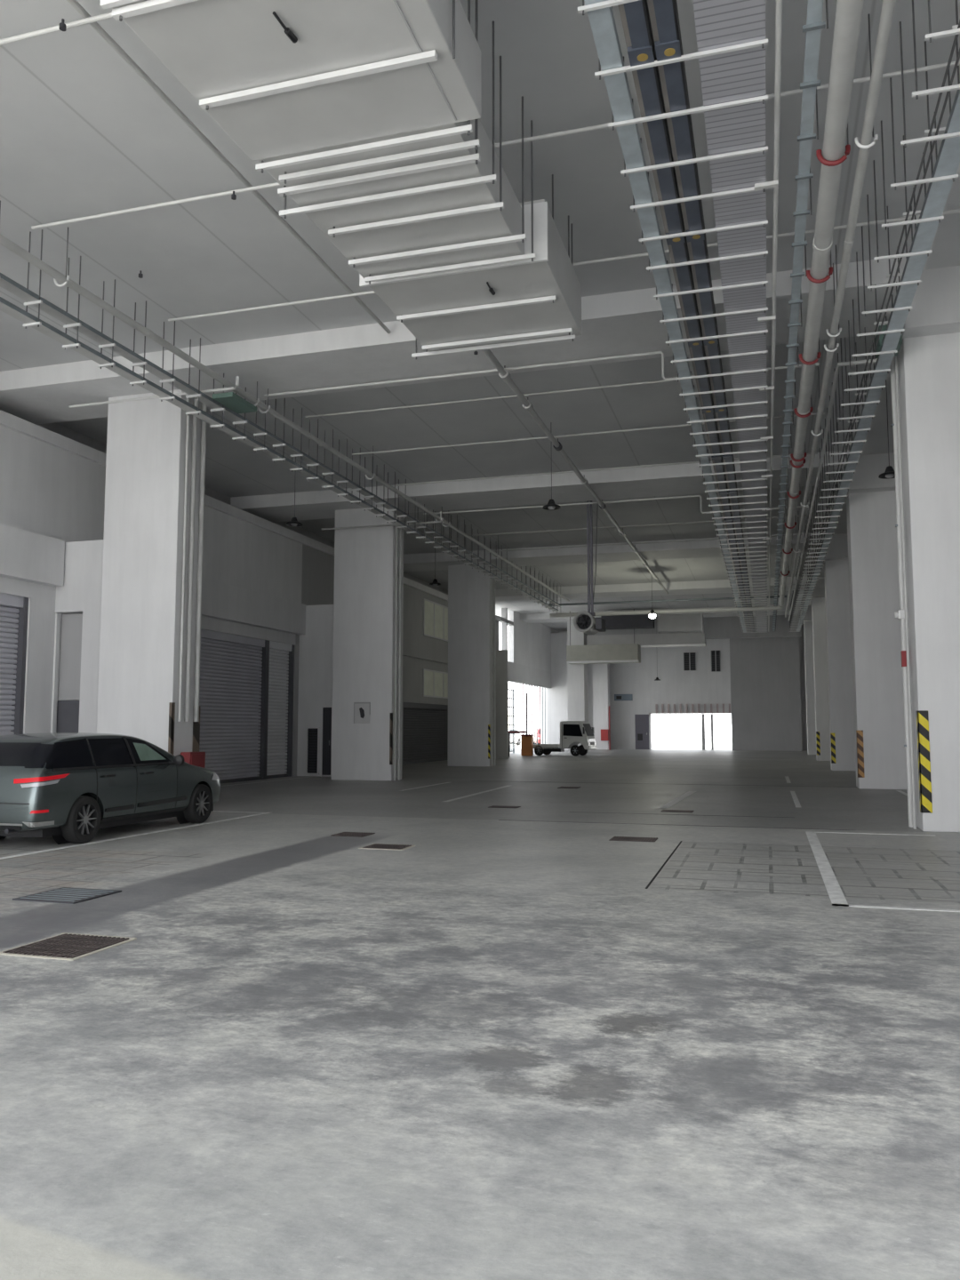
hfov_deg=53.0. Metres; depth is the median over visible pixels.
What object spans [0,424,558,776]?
wall
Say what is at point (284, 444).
hanger
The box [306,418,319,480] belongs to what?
hanger
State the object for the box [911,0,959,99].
hanger
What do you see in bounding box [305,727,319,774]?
louvres
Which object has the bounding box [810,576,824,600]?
beam
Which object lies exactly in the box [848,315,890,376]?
hanger
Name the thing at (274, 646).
hood
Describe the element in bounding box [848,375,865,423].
strut
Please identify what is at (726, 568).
hanger
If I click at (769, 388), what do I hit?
bracket
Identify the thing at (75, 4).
pipe
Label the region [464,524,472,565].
hanger
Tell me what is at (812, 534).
hanger
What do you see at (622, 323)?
beam
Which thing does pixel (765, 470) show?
hanger
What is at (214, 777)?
lamp
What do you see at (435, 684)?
window
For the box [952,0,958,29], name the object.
strut
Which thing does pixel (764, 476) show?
bracket
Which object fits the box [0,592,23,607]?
hood
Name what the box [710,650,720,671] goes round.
louvres
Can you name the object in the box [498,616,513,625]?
rail
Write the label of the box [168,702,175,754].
guard
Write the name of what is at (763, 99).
hanger
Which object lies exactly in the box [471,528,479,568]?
hanger
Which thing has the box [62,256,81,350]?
hanger
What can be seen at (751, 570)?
hanger
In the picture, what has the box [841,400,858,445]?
strut
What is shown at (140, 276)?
sprinkler
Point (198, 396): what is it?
hanger
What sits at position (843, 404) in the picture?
hanger
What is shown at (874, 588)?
pillar
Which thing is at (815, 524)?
hanger
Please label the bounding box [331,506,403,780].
pillar
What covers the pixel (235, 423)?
hanger
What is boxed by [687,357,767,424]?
hanger
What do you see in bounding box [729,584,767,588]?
hanger
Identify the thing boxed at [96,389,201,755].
pillar
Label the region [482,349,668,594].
pipe
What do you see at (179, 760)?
mirror
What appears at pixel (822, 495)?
strut
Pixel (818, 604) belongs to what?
pillar
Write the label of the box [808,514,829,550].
hanger
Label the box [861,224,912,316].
hanger
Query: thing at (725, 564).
hanger
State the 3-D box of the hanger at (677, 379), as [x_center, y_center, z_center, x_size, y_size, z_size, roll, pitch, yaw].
[3.764,-4.555,15.064,1.400,0.910,0.030,-2,-5,16]
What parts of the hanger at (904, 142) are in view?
rod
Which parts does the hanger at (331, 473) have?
rod, rod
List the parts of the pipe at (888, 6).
rod, rod, rod, rod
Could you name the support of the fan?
hanging from the ceiling
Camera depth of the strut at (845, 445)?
22.65 m
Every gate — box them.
[508,688,514,752]
[520,692,533,755]
[659,713,731,749]
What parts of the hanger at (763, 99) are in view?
rod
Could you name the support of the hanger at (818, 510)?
hanging from the beam at (681, 478)
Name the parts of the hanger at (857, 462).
rod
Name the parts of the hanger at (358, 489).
rod, rod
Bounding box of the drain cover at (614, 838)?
[608,836,657,841]
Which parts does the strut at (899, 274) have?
rod, rod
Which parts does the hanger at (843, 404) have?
rod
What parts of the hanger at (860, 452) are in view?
rod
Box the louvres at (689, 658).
[683,652,696,670]
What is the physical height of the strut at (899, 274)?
0.980 m
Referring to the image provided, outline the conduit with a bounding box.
[768,0,782,631]
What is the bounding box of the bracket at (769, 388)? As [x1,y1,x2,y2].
[759,385,774,391]
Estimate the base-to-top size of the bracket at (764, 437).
0.040 m
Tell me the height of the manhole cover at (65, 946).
0.012 m
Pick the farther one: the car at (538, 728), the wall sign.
the car at (538, 728)
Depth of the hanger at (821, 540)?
32.56 m
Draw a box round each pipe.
[0,11,112,45]
[0,226,569,601]
[31,60,959,229]
[66,0,390,333]
[69,376,239,407]
[168,208,959,321]
[264,351,819,397]
[305,379,674,417]
[321,511,441,530]
[352,412,824,455]
[395,452,817,486]
[423,495,809,514]
[469,514,806,535]
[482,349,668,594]
[492,534,802,551]
[549,605,783,617]
[551,595,786,606]
[608,705,610,749]
[778,0,863,606]
[784,0,895,617]
[788,358,877,621]
[890,355,916,829]
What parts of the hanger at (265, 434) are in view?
rod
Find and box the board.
[212,392,256,413]
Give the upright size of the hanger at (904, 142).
1.260 m
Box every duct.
[100,0,581,359]
[566,608,640,663]
[586,614,706,647]
[600,614,654,629]
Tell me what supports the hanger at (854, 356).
hanging from the beam at (622, 323)
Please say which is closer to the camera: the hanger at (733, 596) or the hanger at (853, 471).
the hanger at (853, 471)
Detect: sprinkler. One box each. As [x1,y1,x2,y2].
[59,18,66,31]
[138,270,143,278]
[231,191,236,199]
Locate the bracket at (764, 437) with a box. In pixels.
[760,436,773,439]
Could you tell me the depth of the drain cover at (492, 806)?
18.06 m
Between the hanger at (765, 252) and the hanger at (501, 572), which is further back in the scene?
the hanger at (501, 572)
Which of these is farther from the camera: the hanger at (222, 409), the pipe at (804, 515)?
the pipe at (804, 515)
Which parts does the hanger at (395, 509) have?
rod, rod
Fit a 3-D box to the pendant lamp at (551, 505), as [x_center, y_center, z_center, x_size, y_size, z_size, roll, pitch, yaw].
[1.567,-3.831,21.144,0.400,1.955,0.400,-2,-5,16]
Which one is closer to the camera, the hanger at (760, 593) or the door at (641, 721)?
the hanger at (760, 593)
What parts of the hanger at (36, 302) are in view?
rod, rod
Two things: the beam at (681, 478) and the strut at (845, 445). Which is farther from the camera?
the beam at (681, 478)
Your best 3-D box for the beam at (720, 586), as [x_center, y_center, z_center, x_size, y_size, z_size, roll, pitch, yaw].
[6.883,-2.369,46.189,17.100,0.350,2.000,-2,-5,16]
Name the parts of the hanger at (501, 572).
rod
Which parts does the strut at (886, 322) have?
rod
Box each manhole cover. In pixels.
[0,932,136,960]
[12,887,121,903]
[331,832,375,837]
[358,843,415,850]
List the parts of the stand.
arm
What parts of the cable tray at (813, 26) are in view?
hanger rod, hanger rod, hanger rod, hanger rod, hanger rod, hanger rod, hanger rod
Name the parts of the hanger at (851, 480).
rod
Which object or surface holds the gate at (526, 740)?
on the floor at (483, 1048)
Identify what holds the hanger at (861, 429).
hanging from the ceiling
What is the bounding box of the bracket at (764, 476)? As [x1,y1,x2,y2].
[760,474,772,477]
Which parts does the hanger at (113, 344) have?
rod, rod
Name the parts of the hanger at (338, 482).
rod, rod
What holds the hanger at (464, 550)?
hanging from the ceiling
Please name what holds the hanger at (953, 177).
hanging from the ceiling
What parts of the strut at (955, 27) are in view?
rod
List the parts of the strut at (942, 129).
rod, rod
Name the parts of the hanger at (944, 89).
rod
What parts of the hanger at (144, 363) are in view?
rod, rod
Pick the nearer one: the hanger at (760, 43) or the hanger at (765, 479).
the hanger at (760, 43)
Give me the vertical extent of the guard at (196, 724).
1.650 m
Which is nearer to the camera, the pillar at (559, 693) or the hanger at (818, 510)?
the hanger at (818, 510)
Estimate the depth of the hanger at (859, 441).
18.61 m
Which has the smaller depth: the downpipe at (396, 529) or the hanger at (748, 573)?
the downpipe at (396, 529)
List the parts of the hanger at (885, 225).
rod, rod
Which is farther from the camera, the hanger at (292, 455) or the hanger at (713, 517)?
the hanger at (713, 517)
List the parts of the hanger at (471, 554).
rod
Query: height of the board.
0.080 m
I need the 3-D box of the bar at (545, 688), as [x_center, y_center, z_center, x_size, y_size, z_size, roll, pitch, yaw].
[4.315,5.208,63.606,0.052,4.100,0.060,-2,-5,16]
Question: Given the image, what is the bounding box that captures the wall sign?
[614,694,632,700]
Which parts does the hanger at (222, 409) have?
rod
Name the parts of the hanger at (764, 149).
rod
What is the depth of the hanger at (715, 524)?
25.91 m
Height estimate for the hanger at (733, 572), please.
1.260 m
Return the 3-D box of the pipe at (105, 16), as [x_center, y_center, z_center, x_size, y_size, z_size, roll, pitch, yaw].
[-1.547,-5.688,8.152,10.500,0.044,0.044,-2,-5,16]
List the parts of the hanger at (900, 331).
rod, rod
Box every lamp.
[13,773,69,783]
[211,773,220,781]
[286,456,302,526]
[429,553,440,585]
[542,422,560,510]
[648,582,656,618]
[654,618,660,680]
[878,379,895,479]
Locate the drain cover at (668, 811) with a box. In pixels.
[661,809,693,812]
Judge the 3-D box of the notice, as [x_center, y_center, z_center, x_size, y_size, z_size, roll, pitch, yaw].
[-3.359,2.075,27.401,0.500,0.610,0.020,-2,-5,16]
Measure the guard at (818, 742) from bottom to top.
1.050 m
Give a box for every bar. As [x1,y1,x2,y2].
[522,683,523,734]
[525,684,526,715]
[528,684,529,734]
[531,685,532,734]
[534,686,535,744]
[536,686,537,744]
[539,687,540,743]
[542,687,543,743]
[544,688,545,743]
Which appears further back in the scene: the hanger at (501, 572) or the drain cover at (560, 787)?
the hanger at (501, 572)
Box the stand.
[508,730,526,756]
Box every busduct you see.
[618,0,751,631]
[647,0,754,631]
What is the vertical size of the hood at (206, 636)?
0.220 m
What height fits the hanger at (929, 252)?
1.260 m
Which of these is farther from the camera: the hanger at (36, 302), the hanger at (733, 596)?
the hanger at (733, 596)
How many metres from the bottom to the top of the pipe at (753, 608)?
0.228 m
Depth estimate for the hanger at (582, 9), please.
7.33 m
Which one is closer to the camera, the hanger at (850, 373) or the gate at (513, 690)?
the hanger at (850, 373)
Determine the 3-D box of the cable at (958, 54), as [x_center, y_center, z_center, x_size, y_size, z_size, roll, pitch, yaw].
[10.283,-2.903,29.143,0.024,0.021,55.000,-2,-5,16]
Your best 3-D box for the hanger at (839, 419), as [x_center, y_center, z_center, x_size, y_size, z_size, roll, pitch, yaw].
[6.693,-4.540,17.168,0.620,1.260,0.030,-2,-5,16]
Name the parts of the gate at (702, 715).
gate post, gate post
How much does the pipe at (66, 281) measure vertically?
0.824 m
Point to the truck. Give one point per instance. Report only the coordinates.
(572, 733)
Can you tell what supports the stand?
on the floor at (483, 1048)
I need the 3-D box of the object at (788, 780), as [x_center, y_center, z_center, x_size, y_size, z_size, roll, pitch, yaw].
[8.843,4.007,27.637,0.100,0.004,3.500,-2,-5,16]
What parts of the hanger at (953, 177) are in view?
rod, rod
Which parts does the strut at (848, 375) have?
rod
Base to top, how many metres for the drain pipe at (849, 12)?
1.356 m
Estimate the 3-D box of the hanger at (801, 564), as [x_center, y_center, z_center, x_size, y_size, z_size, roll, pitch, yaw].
[12.386,-2.813,36.239,0.620,1.260,0.030,-2,-5,16]
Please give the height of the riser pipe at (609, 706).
2.900 m
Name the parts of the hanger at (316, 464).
rod, rod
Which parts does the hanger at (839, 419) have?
rod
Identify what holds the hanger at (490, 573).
hanging from the ceiling
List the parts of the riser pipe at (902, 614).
valve handle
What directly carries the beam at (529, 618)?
attached to the ceiling
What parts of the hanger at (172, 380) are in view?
rod, rod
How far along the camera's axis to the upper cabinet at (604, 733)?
64.08 m
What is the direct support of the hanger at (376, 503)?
hanging from the ceiling
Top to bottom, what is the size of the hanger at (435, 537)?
1.360 m
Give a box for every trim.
[0,409,500,621]
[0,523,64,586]
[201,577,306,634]
[402,631,447,663]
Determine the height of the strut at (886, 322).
0.630 m
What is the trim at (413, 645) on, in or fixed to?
attached to the wall at (47, 490)
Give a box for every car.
[0,732,220,844]
[508,728,521,745]
[533,728,539,744]
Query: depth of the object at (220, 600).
26.80 m
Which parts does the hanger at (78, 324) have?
rod, rod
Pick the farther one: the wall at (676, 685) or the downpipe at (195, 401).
the wall at (676, 685)
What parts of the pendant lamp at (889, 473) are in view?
lamp shade, cord, bulb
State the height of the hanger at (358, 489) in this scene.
1.360 m
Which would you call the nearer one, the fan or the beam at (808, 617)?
the fan
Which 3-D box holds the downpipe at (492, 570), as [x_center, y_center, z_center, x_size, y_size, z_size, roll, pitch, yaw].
[0.473,0.966,37.273,0.057,7.800,0.060,-2,-5,16]
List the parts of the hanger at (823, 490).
rod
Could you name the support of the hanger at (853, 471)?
hanging from the ceiling
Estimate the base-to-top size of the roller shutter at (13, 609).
4.060 m
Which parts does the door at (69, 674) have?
frame, panel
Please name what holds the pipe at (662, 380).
attached to the pipe at (504, 374)
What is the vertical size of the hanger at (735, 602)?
1.260 m
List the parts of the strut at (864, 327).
rod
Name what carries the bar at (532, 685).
on the floor at (483, 1048)
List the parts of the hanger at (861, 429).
rod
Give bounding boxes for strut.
[821,495,833,521]
[824,484,837,510]
[832,445,846,480]
[837,423,851,464]
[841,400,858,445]
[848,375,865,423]
[855,342,874,395]
[864,327,875,364]
[873,281,897,325]
[886,204,912,278]
[903,134,933,216]
[924,40,959,135]
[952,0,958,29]
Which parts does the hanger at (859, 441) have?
rod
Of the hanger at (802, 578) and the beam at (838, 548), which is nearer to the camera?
the beam at (838, 548)
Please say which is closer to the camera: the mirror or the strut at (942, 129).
the strut at (942, 129)
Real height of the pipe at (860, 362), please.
0.341 m
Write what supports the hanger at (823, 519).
hanging from the ceiling
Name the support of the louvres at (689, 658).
attached to the wall at (676, 685)
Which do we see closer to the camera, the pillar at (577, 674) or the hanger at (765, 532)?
the hanger at (765, 532)
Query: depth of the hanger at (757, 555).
31.00 m
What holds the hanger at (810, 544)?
hanging from the ceiling
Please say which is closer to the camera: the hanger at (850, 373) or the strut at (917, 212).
the strut at (917, 212)
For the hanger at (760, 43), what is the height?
1.260 m
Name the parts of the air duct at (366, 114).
hanger rod, hanger rod, hanger rod, hanger rod, hanger rod, hanger rod, hanger rod, hanger rod, hanger rod, hanger rod, hanger rod, hanger rod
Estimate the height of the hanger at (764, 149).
1.260 m
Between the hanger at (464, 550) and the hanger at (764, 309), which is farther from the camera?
the hanger at (464, 550)
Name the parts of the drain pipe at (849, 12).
rod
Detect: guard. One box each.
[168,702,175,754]
[192,705,200,751]
[389,712,392,764]
[488,724,490,758]
[816,731,820,755]
[830,732,836,763]
[856,730,864,777]
[915,710,932,813]
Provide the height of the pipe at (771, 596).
0.100 m
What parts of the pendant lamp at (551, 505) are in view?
cord, lamp shade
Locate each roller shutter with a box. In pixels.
[0,592,28,735]
[199,629,267,783]
[264,640,294,779]
[402,702,447,764]
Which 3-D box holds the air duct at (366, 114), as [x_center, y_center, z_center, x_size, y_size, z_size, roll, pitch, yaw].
[-1.635,-5.295,6.834,2.440,1.620,13.200,-2,-5,16]
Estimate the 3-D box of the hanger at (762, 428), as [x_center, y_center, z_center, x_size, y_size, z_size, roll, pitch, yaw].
[4.619,-4.470,17.942,1.400,1.260,0.030,-2,-5,16]
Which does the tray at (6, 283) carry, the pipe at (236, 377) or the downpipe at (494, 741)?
the pipe at (236, 377)
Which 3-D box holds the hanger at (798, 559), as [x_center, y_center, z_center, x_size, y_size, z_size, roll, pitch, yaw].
[13.052,-2.611,38.468,0.620,1.260,0.030,-2,-5,16]
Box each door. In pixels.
[50,613,82,732]
[320,705,332,776]
[632,712,650,749]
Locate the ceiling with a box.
[0,0,959,631]
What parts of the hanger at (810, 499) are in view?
rod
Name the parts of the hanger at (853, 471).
rod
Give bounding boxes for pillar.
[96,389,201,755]
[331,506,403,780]
[447,563,493,766]
[495,649,508,759]
[551,632,567,749]
[567,619,588,752]
[592,634,610,749]
[803,621,815,754]
[811,597,830,760]
[824,559,855,770]
[846,490,907,789]
[897,332,959,832]
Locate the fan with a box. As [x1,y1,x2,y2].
[573,500,606,635]
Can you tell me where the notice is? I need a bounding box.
[353,702,370,723]
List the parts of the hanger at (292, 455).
rod, rod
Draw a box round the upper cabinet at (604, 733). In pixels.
[600,729,608,740]
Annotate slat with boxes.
[685,704,687,713]
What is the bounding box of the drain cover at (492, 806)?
[488,805,520,807]
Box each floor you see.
[0,749,959,1279]
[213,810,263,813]
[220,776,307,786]
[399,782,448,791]
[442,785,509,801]
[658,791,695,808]
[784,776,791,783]
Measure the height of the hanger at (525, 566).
1.360 m
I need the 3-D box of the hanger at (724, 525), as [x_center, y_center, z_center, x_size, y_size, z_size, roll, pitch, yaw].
[8.744,-3.218,31.760,1.400,1.260,0.030,-2,-5,16]
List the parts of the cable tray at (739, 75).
conduit bracket, conduit bracket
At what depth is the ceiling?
13.52 m
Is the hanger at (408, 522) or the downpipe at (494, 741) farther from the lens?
the downpipe at (494, 741)
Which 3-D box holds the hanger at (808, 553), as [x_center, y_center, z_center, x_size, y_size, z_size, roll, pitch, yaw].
[10.652,-3.339,30.430,0.620,1.260,0.030,-2,-5,16]
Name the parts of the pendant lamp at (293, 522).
lamp shade, cord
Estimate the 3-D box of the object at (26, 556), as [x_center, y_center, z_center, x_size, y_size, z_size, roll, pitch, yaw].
[-11.024,-2.296,11.565,0.220,0.940,17.000,-2,-5,16]
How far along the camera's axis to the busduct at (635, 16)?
10.01 m
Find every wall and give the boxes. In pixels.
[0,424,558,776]
[38,423,447,594]
[55,539,103,733]
[296,604,333,776]
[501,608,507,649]
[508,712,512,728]
[540,624,807,750]
[729,636,802,751]
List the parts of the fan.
casing, post, post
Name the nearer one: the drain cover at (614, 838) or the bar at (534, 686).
the drain cover at (614, 838)
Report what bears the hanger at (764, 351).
hanging from the ceiling
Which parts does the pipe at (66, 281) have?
rod, rod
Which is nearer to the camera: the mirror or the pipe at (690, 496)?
the mirror
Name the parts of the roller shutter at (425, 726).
rail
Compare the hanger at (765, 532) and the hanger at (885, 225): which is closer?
the hanger at (885, 225)
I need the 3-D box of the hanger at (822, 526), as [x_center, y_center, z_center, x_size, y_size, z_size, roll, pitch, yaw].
[11.087,-3.207,31.888,0.620,1.260,0.030,-2,-5,16]
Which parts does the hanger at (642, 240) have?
rod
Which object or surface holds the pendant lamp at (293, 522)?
hanging from the ceiling
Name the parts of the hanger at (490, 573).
rod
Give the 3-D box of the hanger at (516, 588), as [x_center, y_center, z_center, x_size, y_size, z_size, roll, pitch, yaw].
[1.351,-2.461,37.625,0.280,1.010,0.035,-2,-5,16]
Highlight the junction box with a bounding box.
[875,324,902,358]
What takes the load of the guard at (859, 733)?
attached to the pillar at (874, 588)
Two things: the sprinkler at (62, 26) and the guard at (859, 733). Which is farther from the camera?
the guard at (859, 733)
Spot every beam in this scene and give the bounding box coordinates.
[0,256,906,424]
[230,449,849,521]
[403,531,823,571]
[495,576,812,601]
[507,604,802,623]
[592,614,801,639]
[802,605,812,623]
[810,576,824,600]
[823,533,847,566]
[844,452,895,503]
[901,265,959,339]
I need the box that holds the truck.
[532,720,596,756]
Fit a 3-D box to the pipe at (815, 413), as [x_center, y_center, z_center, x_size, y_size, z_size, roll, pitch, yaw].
[2.027,-4.509,21.173,10.500,0.044,0.044,-2,-5,16]
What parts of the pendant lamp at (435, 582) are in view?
lamp shade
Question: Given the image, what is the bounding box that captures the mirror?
[168,754,184,766]
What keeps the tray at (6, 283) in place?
on the hanger
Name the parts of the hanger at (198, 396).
rod, rod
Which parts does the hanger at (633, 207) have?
rod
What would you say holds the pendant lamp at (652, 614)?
hanging from the ceiling
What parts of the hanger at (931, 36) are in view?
rod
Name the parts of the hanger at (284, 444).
rod, rod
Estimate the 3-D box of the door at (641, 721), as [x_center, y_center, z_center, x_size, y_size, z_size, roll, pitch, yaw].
[10.988,6.184,65.234,1.160,2.450,0.120,-2,-5,16]
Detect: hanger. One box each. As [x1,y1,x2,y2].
[23,229,43,328]
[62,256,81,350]
[97,279,115,368]
[129,300,147,385]
[159,320,175,401]
[185,337,201,415]
[209,373,224,429]
[232,387,247,440]
[253,400,267,452]
[272,398,286,462]
[289,408,303,471]
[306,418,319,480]
[321,429,334,488]
[336,438,348,496]
[350,448,361,503]
[362,456,374,510]
[375,464,385,517]
[385,472,396,522]
[396,479,407,527]
[407,497,416,534]
[416,504,425,538]
[424,509,434,543]
[433,519,442,548]
[441,536,450,552]
[449,514,458,557]
[456,519,465,560]
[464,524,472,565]
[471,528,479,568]
[477,533,485,572]
[483,536,491,575]
[495,544,503,581]
[500,548,508,584]
[511,564,518,590]
[520,566,527,594]
[525,566,531,596]
[528,568,535,599]
[533,570,540,601]
[544,583,551,607]
[548,581,554,610]
[577,0,639,15]
[594,38,767,79]
[608,6,767,130]
[620,56,767,176]
[630,98,767,211]
[639,137,767,244]
[646,171,767,271]
[653,206,767,299]
[660,307,767,324]
[665,260,767,345]
[671,283,767,364]
[675,368,767,382]
[679,385,767,397]
[683,400,767,412]
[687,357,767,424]
[689,371,767,436]
[693,384,767,447]
[696,397,767,457]
[697,409,767,467]
[700,422,767,477]
[703,430,767,485]
[704,486,767,493]
[706,494,767,500]
[708,501,767,507]
[710,507,767,512]
[712,512,767,519]
[713,520,767,526]
[714,526,767,531]
[716,493,767,536]
[717,536,767,540]
[719,505,767,545]
[720,544,767,550]
[720,550,767,553]
[722,554,767,558]
[723,525,767,561]
[724,529,767,566]
[725,533,767,569]
[726,569,767,573]
[727,573,767,575]
[728,576,767,578]
[728,579,767,582]
[729,582,767,584]
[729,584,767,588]
[730,587,767,591]
[731,562,767,592]
[732,592,767,595]
[732,595,767,598]
[733,571,767,599]
[734,598,767,601]
[734,601,767,604]
[795,574,810,602]
[798,559,815,590]
[800,555,818,579]
[800,563,817,581]
[801,550,820,575]
[802,546,821,573]
[804,539,823,565]
[805,526,824,561]
[806,519,826,558]
[807,517,827,554]
[808,504,831,545]
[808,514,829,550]
[809,498,832,540]
[810,492,834,535]
[812,486,836,530]
[813,484,838,525]
[815,483,839,519]
[816,476,842,512]
[817,472,844,506]
[819,448,847,498]
[821,439,849,491]
[823,428,852,483]
[824,418,855,475]
[826,408,858,464]
[829,395,862,456]
[832,382,866,445]
[834,365,870,434]
[837,352,874,421]
[840,336,879,407]
[844,337,885,392]
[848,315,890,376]
[851,294,897,359]
[856,251,904,338]
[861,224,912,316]
[866,188,921,290]
[873,152,931,263]
[880,118,943,230]
[889,70,958,190]
[899,21,959,147]
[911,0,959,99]
[924,0,959,42]
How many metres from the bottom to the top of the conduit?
0.046 m
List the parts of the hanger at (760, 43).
rod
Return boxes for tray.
[0,272,559,605]
[0,296,558,610]
[584,0,746,631]
[692,0,778,631]
[772,0,828,631]
[796,82,959,631]
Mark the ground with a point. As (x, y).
(656, 743)
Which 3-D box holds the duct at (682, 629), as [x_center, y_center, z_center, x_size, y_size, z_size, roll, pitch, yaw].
[9.643,-0.471,56.218,6.800,1.580,2.850,-2,-5,16]
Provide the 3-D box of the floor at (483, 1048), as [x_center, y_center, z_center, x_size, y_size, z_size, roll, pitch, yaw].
[5.062,4.552,32.540,21.400,0.204,67.400,-2,-5,16]
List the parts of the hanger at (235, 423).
rod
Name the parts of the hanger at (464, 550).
rod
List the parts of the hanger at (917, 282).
rod, rod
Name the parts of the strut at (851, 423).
rod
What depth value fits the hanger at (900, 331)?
13.48 m
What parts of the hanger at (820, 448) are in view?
rod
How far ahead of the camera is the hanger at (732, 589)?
38.33 m
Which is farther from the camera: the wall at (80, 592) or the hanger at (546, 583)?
the hanger at (546, 583)
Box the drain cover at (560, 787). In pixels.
[557,786,580,788]
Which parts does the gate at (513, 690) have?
gate post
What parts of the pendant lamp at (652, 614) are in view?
bulb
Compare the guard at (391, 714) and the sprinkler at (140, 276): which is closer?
the sprinkler at (140, 276)
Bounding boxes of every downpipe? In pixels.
[177,394,190,721]
[184,397,198,721]
[193,402,207,721]
[393,513,398,780]
[397,510,402,780]
[491,569,493,766]
[493,569,495,766]
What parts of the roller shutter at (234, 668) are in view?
rail, guide rail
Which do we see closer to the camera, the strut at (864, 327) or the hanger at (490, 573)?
the strut at (864, 327)
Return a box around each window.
[422,668,447,698]
[423,598,447,641]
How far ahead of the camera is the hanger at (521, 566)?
39.07 m
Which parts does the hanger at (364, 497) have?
rod, rod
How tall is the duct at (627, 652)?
3.030 m
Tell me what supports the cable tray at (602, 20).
on the hanger
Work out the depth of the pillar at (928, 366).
14.18 m
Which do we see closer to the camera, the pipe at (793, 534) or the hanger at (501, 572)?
the pipe at (793, 534)
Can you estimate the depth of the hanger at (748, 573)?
34.65 m
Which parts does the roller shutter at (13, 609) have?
guide rail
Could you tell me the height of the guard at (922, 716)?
1.470 m
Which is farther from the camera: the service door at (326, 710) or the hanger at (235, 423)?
the service door at (326, 710)
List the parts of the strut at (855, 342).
rod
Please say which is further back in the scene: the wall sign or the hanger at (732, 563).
the wall sign
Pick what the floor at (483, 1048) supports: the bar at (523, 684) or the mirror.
the bar at (523, 684)
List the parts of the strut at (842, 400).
rod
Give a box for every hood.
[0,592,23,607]
[200,629,264,647]
[269,640,291,651]
[403,702,447,710]
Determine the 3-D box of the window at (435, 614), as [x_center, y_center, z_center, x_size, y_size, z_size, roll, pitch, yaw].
[-1.654,-0.763,43.407,0.070,1.570,5.320,-2,-5,16]
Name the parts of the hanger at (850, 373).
rod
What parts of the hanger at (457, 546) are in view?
rod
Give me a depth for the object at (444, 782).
24.10 m
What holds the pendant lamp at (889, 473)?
hanging from the ceiling
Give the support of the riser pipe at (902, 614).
attached to the pillar at (928, 366)
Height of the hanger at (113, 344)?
1.360 m
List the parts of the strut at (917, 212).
rod, rod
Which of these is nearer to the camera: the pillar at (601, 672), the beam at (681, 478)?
the beam at (681, 478)
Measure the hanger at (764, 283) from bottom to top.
1.260 m
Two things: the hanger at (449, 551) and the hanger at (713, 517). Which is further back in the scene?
the hanger at (449, 551)
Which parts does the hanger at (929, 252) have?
rod, rod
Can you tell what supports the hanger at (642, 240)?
hanging from the ceiling
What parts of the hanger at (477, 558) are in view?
rod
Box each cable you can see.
[793,19,959,628]
[794,48,959,630]
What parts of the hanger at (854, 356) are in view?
rod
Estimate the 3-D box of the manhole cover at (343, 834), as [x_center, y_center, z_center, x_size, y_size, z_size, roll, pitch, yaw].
[-1.775,2.719,13.456,0.480,0.012,0.450,-2,-5,16]
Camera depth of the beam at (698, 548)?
35.86 m
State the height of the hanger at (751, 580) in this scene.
1.260 m
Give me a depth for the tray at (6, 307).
16.43 m
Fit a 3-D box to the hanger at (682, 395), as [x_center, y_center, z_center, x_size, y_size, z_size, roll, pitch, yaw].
[3.982,-4.489,15.795,1.400,0.910,0.030,-2,-5,16]
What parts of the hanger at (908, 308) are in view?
rod, rod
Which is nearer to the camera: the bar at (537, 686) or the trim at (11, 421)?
the trim at (11, 421)
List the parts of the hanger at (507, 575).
rod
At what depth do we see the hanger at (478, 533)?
33.27 m
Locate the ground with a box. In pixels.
[510,738,732,749]
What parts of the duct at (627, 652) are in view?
hanger rod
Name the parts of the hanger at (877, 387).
rod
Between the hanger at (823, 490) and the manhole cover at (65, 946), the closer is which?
the manhole cover at (65, 946)
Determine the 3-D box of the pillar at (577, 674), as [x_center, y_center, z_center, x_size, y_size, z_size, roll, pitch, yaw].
[5.825,2.755,57.302,1.000,7.850,1.200,-2,-5,16]

